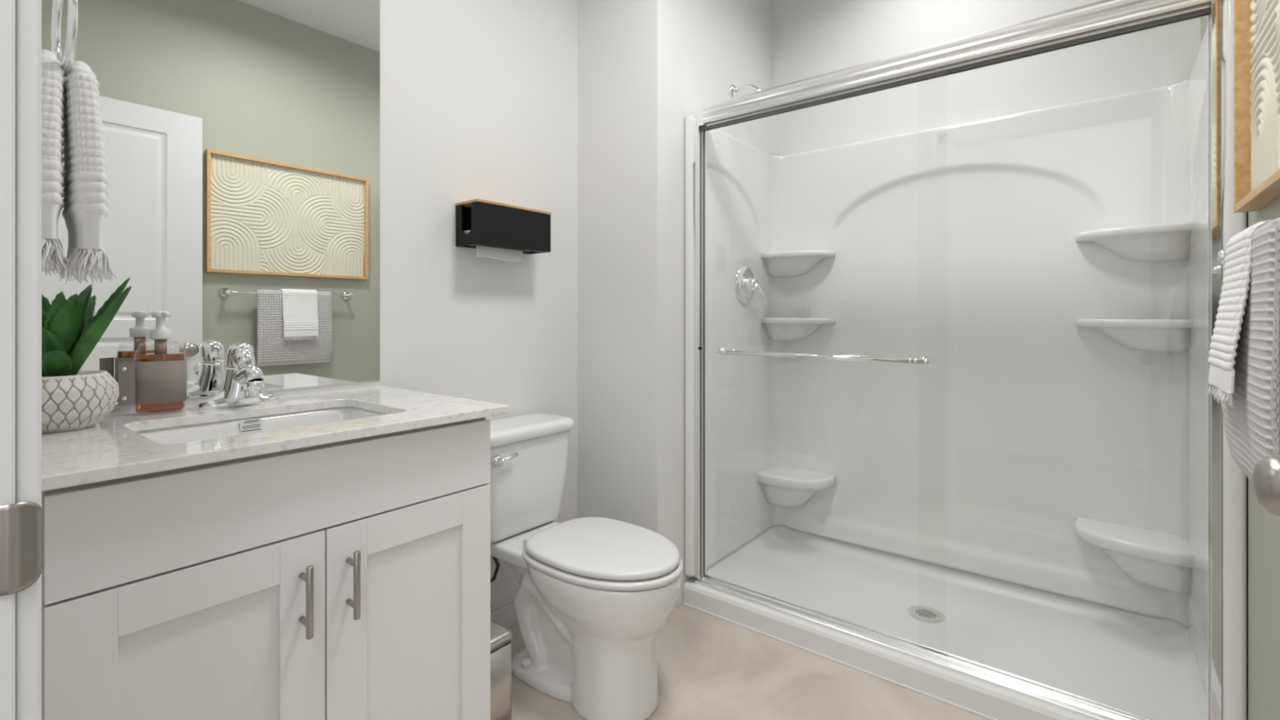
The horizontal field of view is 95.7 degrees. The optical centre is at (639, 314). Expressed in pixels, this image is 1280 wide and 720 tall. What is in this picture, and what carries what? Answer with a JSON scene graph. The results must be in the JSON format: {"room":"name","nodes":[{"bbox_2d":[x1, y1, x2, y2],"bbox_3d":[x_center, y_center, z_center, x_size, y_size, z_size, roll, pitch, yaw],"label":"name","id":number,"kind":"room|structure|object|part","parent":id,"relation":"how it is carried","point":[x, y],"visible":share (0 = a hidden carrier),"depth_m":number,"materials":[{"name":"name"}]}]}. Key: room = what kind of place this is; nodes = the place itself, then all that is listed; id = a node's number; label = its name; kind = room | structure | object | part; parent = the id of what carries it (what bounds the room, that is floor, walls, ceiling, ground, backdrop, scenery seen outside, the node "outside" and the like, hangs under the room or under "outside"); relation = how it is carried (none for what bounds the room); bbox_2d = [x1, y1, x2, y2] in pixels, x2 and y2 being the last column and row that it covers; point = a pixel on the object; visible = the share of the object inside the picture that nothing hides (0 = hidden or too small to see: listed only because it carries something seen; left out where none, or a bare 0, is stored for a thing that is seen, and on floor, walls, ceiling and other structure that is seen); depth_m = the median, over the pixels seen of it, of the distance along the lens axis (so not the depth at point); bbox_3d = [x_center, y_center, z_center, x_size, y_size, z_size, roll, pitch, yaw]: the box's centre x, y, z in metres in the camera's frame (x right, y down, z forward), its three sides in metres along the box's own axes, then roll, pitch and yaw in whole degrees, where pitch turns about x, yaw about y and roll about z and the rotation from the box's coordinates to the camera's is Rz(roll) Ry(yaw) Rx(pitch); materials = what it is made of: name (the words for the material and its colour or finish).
{"room":"bathroom","nodes":[
{"label":"bathroom","id":0,"kind":"room"},
{"bbox_2d":[110,0,577,606],"bbox_3d":[-0.808,-0.275,1.754,0.110,2.790,1.863,0,0,38],"label":"wall","id":1,"kind":"structure","parent":0,"point":[478,99],"depth_m":1.98,"materials":[{"name":"white paint"}]},
{"bbox_2d":[41,0,379,404],"bbox_3d":[-1.020,-0.423,1.394,0.005,1.234,0.806,0,0,38],"label":"wall mirror","id":2,"kind":"object","parent":1,"relation":"attached to","point":[242,137],"visible":0.83,"depth_m":1.43,"materials":[{"name":"silver mirror"}]},
{"bbox_2d":[490,555,500,582],"bbox_3d":[-0.543,0.833,1.913,0.106,0.231,0.139,0,0,38],"label":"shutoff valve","id":3,"kind":"object","parent":1,"relation":"attached to","point":[495,560],"visible":0.12,"depth_m":1.93,"materials":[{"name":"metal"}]},
{"bbox_2d":[455,198,551,253],"bbox_3d":[-0.465,-0.296,1.999,0.121,0.143,0.317,0,0,38],"label":"paper towel dispenser","id":4,"kind":"object","parent":1,"relation":"attached to","point":[490,224],"visible":0.98,"depth_m":1.93,"materials":[{"name":"black metal"}]},
{"bbox_3d":[-0.562,-0.292,1.878,0.119,0.135,0.003,0,0,38],"label":"plate","id":5,"kind":"part","parent":4,"relation":"part of","materials":[{"name":"black metal"}]},
{"bbox_2d":[463,230,528,261],"bbox_3d":[-0.468,-0.229,1.997,0.095,0.093,0.281,0,0,38],"label":"towel stack","id":6,"kind":"object","parent":4,"relation":"in","point":[506,255],"visible":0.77,"depth_m":1.95,"materials":[{"name":"white paper"}]},
{"bbox_3d":[-0.465,-0.364,1.999,0.121,0.008,0.317,0,0,38],"label":"bamboo lid","id":7,"kind":"part","parent":4,"relation":"part of","materials":[{"name":"brown wood"}]},
{"bbox_3d":[-0.369,-0.292,2.121,0.119,0.135,0.003,0,0,38],"label":"plate","id":8,"kind":"part","parent":4,"relation":"part of","materials":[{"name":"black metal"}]},
{"bbox_2d":[490,595,517,627],"bbox_3d":[-0.509,1.070,2.031,0.013,0.100,0.810,0,0,38],"label":"baseboard","id":9,"kind":"structure","parent":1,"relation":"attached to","point":[503,612],"depth_m":2.06,"materials":[{"name":"white paint"}]},
{"bbox_2d":[577,0,773,612],"bbox_3d":[0.234,-0.275,2.653,0.406,2.790,1.062,0,0,38],"label":"wall","id":10,"kind":"structure","parent":0,"point":[645,67],"depth_m":2.23,"materials":[{"name":"white paint"}]},
{"bbox_2d":[729,84,760,97],"bbox_3d":[0.487,-0.943,2.486,0.196,0.136,0.068,0,0,38],"label":"shower arm","id":11,"kind":"object","parent":10,"relation":"attached to","point":[734,91],"visible":0.41,"depth_m":2.52,"materials":[{"name":"silver metal"}]},
{"bbox_3d":[0.468,-0.963,2.500,0.144,0.069,0.019,0,0,38],"label":"arm","id":12,"kind":"part","parent":11,"relation":"part of","materials":[{"name":"silver metal"}]},
{"bbox_2d":[693,0,1222,719],"bbox_3d":[0.784,0.121,1.804,1.458,1.834,0.071,0,0,38],"label":"shower door frame","id":13,"kind":"object","parent":10,"relation":"attached to","point":[1105,19],"visible":0.9,"depth_m":1.62,"materials":[{"name":"silver metal"}]},
{"bbox_2d":[712,347,929,364],"bbox_3d":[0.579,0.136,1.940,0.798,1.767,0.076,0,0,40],"label":"towel bar","id":14,"kind":"object","parent":13,"relation":"attached to","point":[922,360],"visible":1,"depth_m":1.88,"materials":[{"name":"silver metal"}]},
{"bbox_3d":[0.297,0.139,2.185,0.026,0.026,0.066,0,0,38],"label":"pull knob","id":15,"kind":"part","parent":14,"relation":"part of","materials":[{"name":"silver metal"}]},
{"bbox_2d":[508,604,989,719],"bbox_3d":[0.287,1.160,1.493,2.150,0.080,2.815,0,0,38],"label":"floor","id":16,"kind":"structure","parent":0,"point":[709,667],"depth_m":1.74,"materials":[{"name":"beige tile"}]},
{"bbox_2d":[41,417,490,719],"bbox_3d":[-0.792,0.674,1.195,0.605,0.891,0.776,0,0,38],"label":"vanity cabinet","id":17,"kind":"object","parent":16,"relation":"on","point":[348,580],"visible":0.84,"depth_m":0.99,"materials":[{"name":"white paint"}]},
{"bbox_3d":[-0.688,0.708,0.915,0.016,0.634,0.357,0,0,38],"label":"door","id":18,"kind":"part","parent":17,"relation":"part of","materials":[{"name":"white paint"}]},
{"bbox_3d":[-0.691,0.708,0.918,0.006,0.496,0.213,0,0,38],"label":"panel","id":19,"kind":"part","parent":17,"relation":"part of","materials":[{"name":"white paint"}]},
{"bbox_3d":[-0.575,0.315,1.058,0.016,0.145,0.721,0,0,38],"label":"false drawer","id":20,"kind":"part","parent":17,"relation":"part of","materials":[{"name":"white paint"}]},
{"bbox_2d":[41,385,509,491],"bbox_3d":[-0.786,0.219,1.210,0.598,0.018,0.808,0,0,38],"label":"countertop","id":21,"kind":"structure","parent":17,"relation":"on","point":[110,449],"depth_m":1.04,"materials":[{"name":"stone"}]},
{"bbox_2d":[41,370,119,433],"bbox_3d":[-1.069,0.159,1.065,0.165,0.101,0.165,0,0,38],"label":"pot","id":22,"kind":"object","parent":21,"relation":"on","point":[72,400],"depth_m":1.03,"materials":[{"name":"white ceramic"}]},
{"bbox_2d":[41,277,131,433],"bbox_3d":[-1.065,0.069,1.069,0.168,0.281,0.178,0,0,38],"label":"potted plant","id":23,"kind":"object","parent":21,"relation":"on","point":[73,398],"visible":0.67,"depth_m":1.05,"materials":[{"name":"green plant"}]},
{"bbox_2d":[118,311,186,414],"bbox_3d":[-1.033,0.101,1.234,0.106,0.218,0.064,0,0,-29],"label":"soap dispenser","id":24,"kind":"object","parent":21,"relation":"on","point":[156,382],"visible":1,"depth_m":1.22,"materials":[{"name":"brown glass"}]},
{"bbox_2d":[197,342,279,409],"bbox_3d":[-0.905,0.138,1.341,0.149,0.144,0.139,0,0,5],"label":"faucet","id":25,"kind":"object","parent":21,"relation":"on","point":[243,383],"visible":1,"depth_m":1.31,"materials":[{"name":"silver metal"}]},
{"bbox_3d":[-0.928,0.190,1.344,0.054,0.040,0.160,0,0,38],"label":"plate","id":26,"kind":"part","parent":25,"relation":"part of","materials":[{"name":"silver metal"}]},
{"bbox_3d":[-0.919,0.097,1.336,0.084,0.062,0.053,0,0,38],"label":"lever handle","id":27,"kind":"part","parent":25,"relation":"part of","materials":[{"name":"silver metal"}]},
{"bbox_2d":[136,406,387,444],"bbox_3d":[-0.749,0.299,1.190,0.338,0.140,0.466,0,0,38],"label":"sink basin","id":28,"kind":"object","parent":21,"relation":"in","point":[211,430],"visible":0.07,"depth_m":1.30,"materials":[{"name":"white ceramic"}]},
{"bbox_2d":[240,417,262,434],"bbox_3d":[-0.864,0.247,1.286,0.001,0.031,0.042,0,0,38],"label":"label","id":29,"kind":"object","parent":28,"relation":"in","point":[251,425],"visible":1,"depth_m":1.29,"materials":[{"name":"white paper"}]},
{"bbox_3d":[-0.580,0.496,1.007,0.039,0.124,0.012,0,0,38],"label":"handle","id":30,"kind":"part","parent":17,"relation":"part of","materials":[{"name":"silver metal"}]},
{"bbox_3d":[-0.530,0.496,1.071,0.039,0.124,0.012,0,0,38],"label":"handle","id":31,"kind":"part","parent":17,"relation":"part of","materials":[{"name":"silver metal"}]},
{"bbox_3d":[-0.463,0.708,1.199,0.016,0.634,0.361,0,0,38],"label":"door","id":32,"kind":"part","parent":17,"relation":"part of","materials":[{"name":"white paint"}]},
{"bbox_3d":[-0.466,0.708,1.201,0.006,0.496,0.217,0,0,38],"label":"panel","id":33,"kind":"part","parent":17,"relation":"part of","materials":[{"name":"white paint"}]},
{"bbox_2d":[490,618,511,719],"bbox_3d":[-0.466,0.974,1.549,0.247,0.292,0.126,0,0,38],"label":"waste bin","id":34,"kind":"object","parent":16,"relation":"on","point":[500,635],"visible":0.26,"depth_m":1.49,"materials":[{"name":"silver metal"}]},
{"bbox_3d":[-0.466,0.840,1.549,0.247,0.024,0.126,0,0,38],"label":"lid","id":35,"kind":"part","parent":34,"relation":"part of","materials":[{"name":"silver metal"}]},
{"bbox_2d":[488,413,683,719],"bbox_3d":[-0.208,0.742,1.792,0.767,0.756,0.410,0,0,38],"label":"toilet","id":36,"kind":"object","parent":16,"relation":"on","point":[593,597],"visible":0.98,"depth_m":1.67,"materials":[{"name":"white ceramic"}]},
{"bbox_3d":[-0.419,0.452,1.797,0.029,0.042,0.087,0,0,38],"label":"flush lever","id":37,"kind":"part","parent":36,"relation":"part of","materials":[{"name":"silver metal"}]},
{"bbox_3d":[-0.427,0.562,1.966,0.199,0.312,0.386,0,0,38],"label":"tank","id":38,"kind":"part","parent":36,"relation":"part of","materials":[{"name":"white ceramic"}]},
{"bbox_3d":[-0.423,0.385,1.963,0.217,0.041,0.410,0,0,38],"label":"tank lid","id":39,"kind":"part","parent":36,"relation":"part of","materials":[{"name":"white ceramic"}]},
{"bbox_3d":[-0.194,0.921,1.781,0.722,0.398,0.358,0,0,38],"label":"bowl","id":40,"kind":"part","parent":36,"relation":"part of","materials":[{"name":"white ceramic"}]},
{"bbox_3d":[-0.099,0.709,1.706,0.489,0.020,0.370,0,0,38],"label":"seat","id":41,"kind":"part","parent":36,"relation":"part of","materials":[{"name":"white plastic"}]},
{"bbox_3d":[-0.098,0.684,1.706,0.470,0.023,0.358,0,0,38],"label":"lid","id":42,"kind":"part","parent":36,"relation":"part of","materials":[{"name":"white ceramic"}]},
{"bbox_2d":[682,525,1208,719],"bbox_3d":[1.006,1.065,2.072,1.520,0.110,0.789,0,0,38],"label":"shower pan","id":43,"kind":"object","parent":16,"relation":"on","point":[1142,664],"visible":0.89,"depth_m":1.97,"materials":[{"name":"white acrylic"}]},
{"bbox_2d":[907,605,944,623],"bbox_3d":[1.021,1.070,2.068,0.120,0.004,0.120,0,0,38],"label":"shower drain","id":44,"kind":"object","parent":43,"relation":"in","point":[929,615],"visible":1,"depth_m":2.06,"materials":[{"name":"grey metal"}]},
{"bbox_2d":[684,0,1246,719],"bbox_3d":[1.010,0.122,2.077,1.520,1.776,0.778,0,0,38],"label":"shower surround","id":45,"kind":"object","parent":43,"relation":"on","point":[1048,267],"visible":0.9,"depth_m":2.23,"materials":[{"name":"white plastic"}]},
{"bbox_2d":[735,266,767,304],"bbox_3d":[0.490,-0.129,2.521,0.077,0.171,0.168,0,0,38],"label":"shower valve","id":46,"kind":"object","parent":45,"relation":"attached to","point":[746,284],"visible":1,"depth_m":2.51,"materials":[{"name":"silver metal"}]},
{"bbox_3d":[0.507,-0.102,2.533,0.065,0.118,0.102,0,0,38],"label":"lever handle","id":47,"kind":"part","parent":46,"relation":"part of","materials":[{"name":"silver metal"}]},
{"bbox_2d":[757,466,836,506],"bbox_3d":[0.710,0.810,2.630,0.300,0.170,0.200,0,0,38],"label":"corner shelf","id":48,"kind":"object","parent":45,"relation":"attached to","point":[783,486],"depth_m":2.63,"materials":[{"name":"white plastic"}]},
{"bbox_2d":[760,317,835,340],"bbox_3d":[0.719,0.069,2.645,0.295,0.108,0.165,0,0,38],"label":"corner shelf","id":49,"kind":"object","parent":45,"relation":"attached to","point":[771,328],"depth_m":2.64,"materials":[{"name":"white plastic"}]},
{"bbox_2d":[760,249,835,277],"bbox_3d":[0.719,-0.231,2.645,0.295,0.108,0.165,0,0,38],"label":"corner shelf","id":50,"kind":"object","parent":45,"relation":"attached to","point":[795,263],"depth_m":2.65,"materials":[{"name":"white plastic"}]},
{"bbox_2d":[1073,517,1193,595],"bbox_3d":[1.616,0.810,1.912,0.300,0.170,0.200,0,0,38],"label":"corner shelf","id":51,"kind":"object","parent":45,"relation":"attached to","point":[1162,557],"depth_m":1.89,"materials":[{"name":"white plastic"}]},
{"bbox_2d":[1075,318,1191,352],"bbox_3d":[1.629,0.069,1.924,0.295,0.108,0.165,0,0,38],"label":"corner shelf","id":52,"kind":"object","parent":45,"relation":"attached to","point":[1091,335],"depth_m":1.90,"materials":[{"name":"white plastic"}]},
{"bbox_2d":[1075,222,1192,261],"bbox_3d":[1.629,-0.231,1.924,0.295,0.108,0.165,0,0,38],"label":"corner shelf","id":53,"kind":"object","parent":45,"relation":"attached to","point":[1171,242],"depth_m":1.89,"materials":[{"name":"white plastic"}]},
{"bbox_2d":[773,0,1200,155],"bbox_3d":[1.329,-0.275,2.392,1.634,2.790,0.110,0,0,38],"label":"wall","id":54,"kind":"structure","parent":0,"point":[811,38],"depth_m":2.40,"materials":[{"name":"white paint"}]},
{"bbox_2d":[1200,15,1279,719],"bbox_3d":[1.052,-0.275,0.816,0.110,2.790,2.705,0,0,38],"label":"wall","id":55,"kind":"structure","parent":0,"point":[1263,528],"depth_m":1.19,"materials":[{"name":"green paint"}]},
{"bbox_2d":[1217,249,1224,264],"bbox_3d":[1.005,-0.116,0.905,0.074,0.052,0.675,0,0,38],"label":"wall towel bar","id":56,"kind":"object","parent":55,"relation":"attached to","point":[1220,254],"visible":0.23,"depth_m":1.16,"materials":[{"name":"silver metal"}]},
{"bbox_2d":[1222,217,1279,480],"bbox_3d":[0.988,0.071,0.929,0.042,0.414,0.382,0,0,38],"label":"bath towel","id":57,"kind":"object","parent":56,"relation":"hanging from","point":[1252,428],"visible":0.7,"depth_m":0.83,"materials":[{"name":"white fabric"}]},
{"bbox_2d":[1207,219,1273,408],"bbox_3d":[0.991,0.001,0.945,0.079,0.290,0.185,0,0,38],"label":"hand towel","id":58,"kind":"object","parent":57,"relation":"on","point":[1235,288],"visible":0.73,"depth_m":0.92,"materials":[{"name":"white fabric"}]},
{"bbox_2d":[1233,0,1279,213],"bbox_3d":[1.032,-0.530,0.908,0.036,0.624,0.830,0,0,38],"label":"framed artwork","id":59,"kind":"object","parent":55,"relation":"attached to","point":[1256,23],"visible":1,"depth_m":1.17,"materials":[{"name":"brown wood"}]},
{"bbox_3d":[1.038,-0.530,0.904,0.006,0.592,0.798,0,0,38],"label":"relief panel","id":60,"kind":"part","parent":59,"relation":"part of","materials":[{"name":"beige paint"}]},
{"bbox_3d":[-0.552,-0.275,0.435,1.930,2.790,0.115,0,0,38],"label":"wall","id":61,"kind":"structure","parent":0,"visible":0},
{"bbox_2d":[0,0,15,719],"bbox_3d":[-0.188,0.053,0.142,0.917,2.133,0.114,0,0,38],"label":"trim","id":62,"kind":"structure","parent":61,"relation":"attached to","point":[7,7],"depth_m":0.46,"materials":[{"name":"white paint"}]},
{"bbox_2d":[0,502,43,595],"bbox_3d":[-0.504,0.184,0.443,0.007,0.070,0.068,0,0,35],"label":"strike plate","id":63,"kind":"object","parent":61,"relation":"attached to","point":[21,524],"visible":1,"depth_m":0.46,"materials":[{"name":"silver metal"}]},
{"bbox_2d":[15,0,41,719],"bbox_3d":[-0.173,0.030,0.213,0.946,2.180,0.015,0,0,38],"label":"trim","id":64,"kind":"structure","parent":61,"relation":"attached to","point":[28,12],"depth_m":0.47,"materials":[{"name":"white paint"}]},
{"bbox_2d":[51,0,78,75],"bbox_3d":[-0.877,-0.443,0.830,0.163,0.184,0.100,0,0,38],"label":"towel ring","id":65,"kind":"object","parent":61,"relation":"attached to","point":[73,5],"visible":0.77,"depth_m":0.83,"materials":[{"name":"silver metal"}]},
{"bbox_2d":[41,49,116,283],"bbox_3d":[-0.854,-0.216,0.858,0.147,0.334,0.115,0,0,38],"label":"hand towel","id":66,"kind":"object","parent":65,"relation":"hanging from","point":[85,182],"visible":0.73,"depth_m":0.84,"materials":[{"name":"white fabric"}]},
{"bbox_2d":[1251,456,1279,516],"bbox_3d":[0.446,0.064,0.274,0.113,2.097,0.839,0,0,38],"label":"door knob","id":67,"kind":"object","parent":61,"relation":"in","point":[1265,479],"depth_m":0.57,"materials":[{"name":"silver metal"}]}
]}

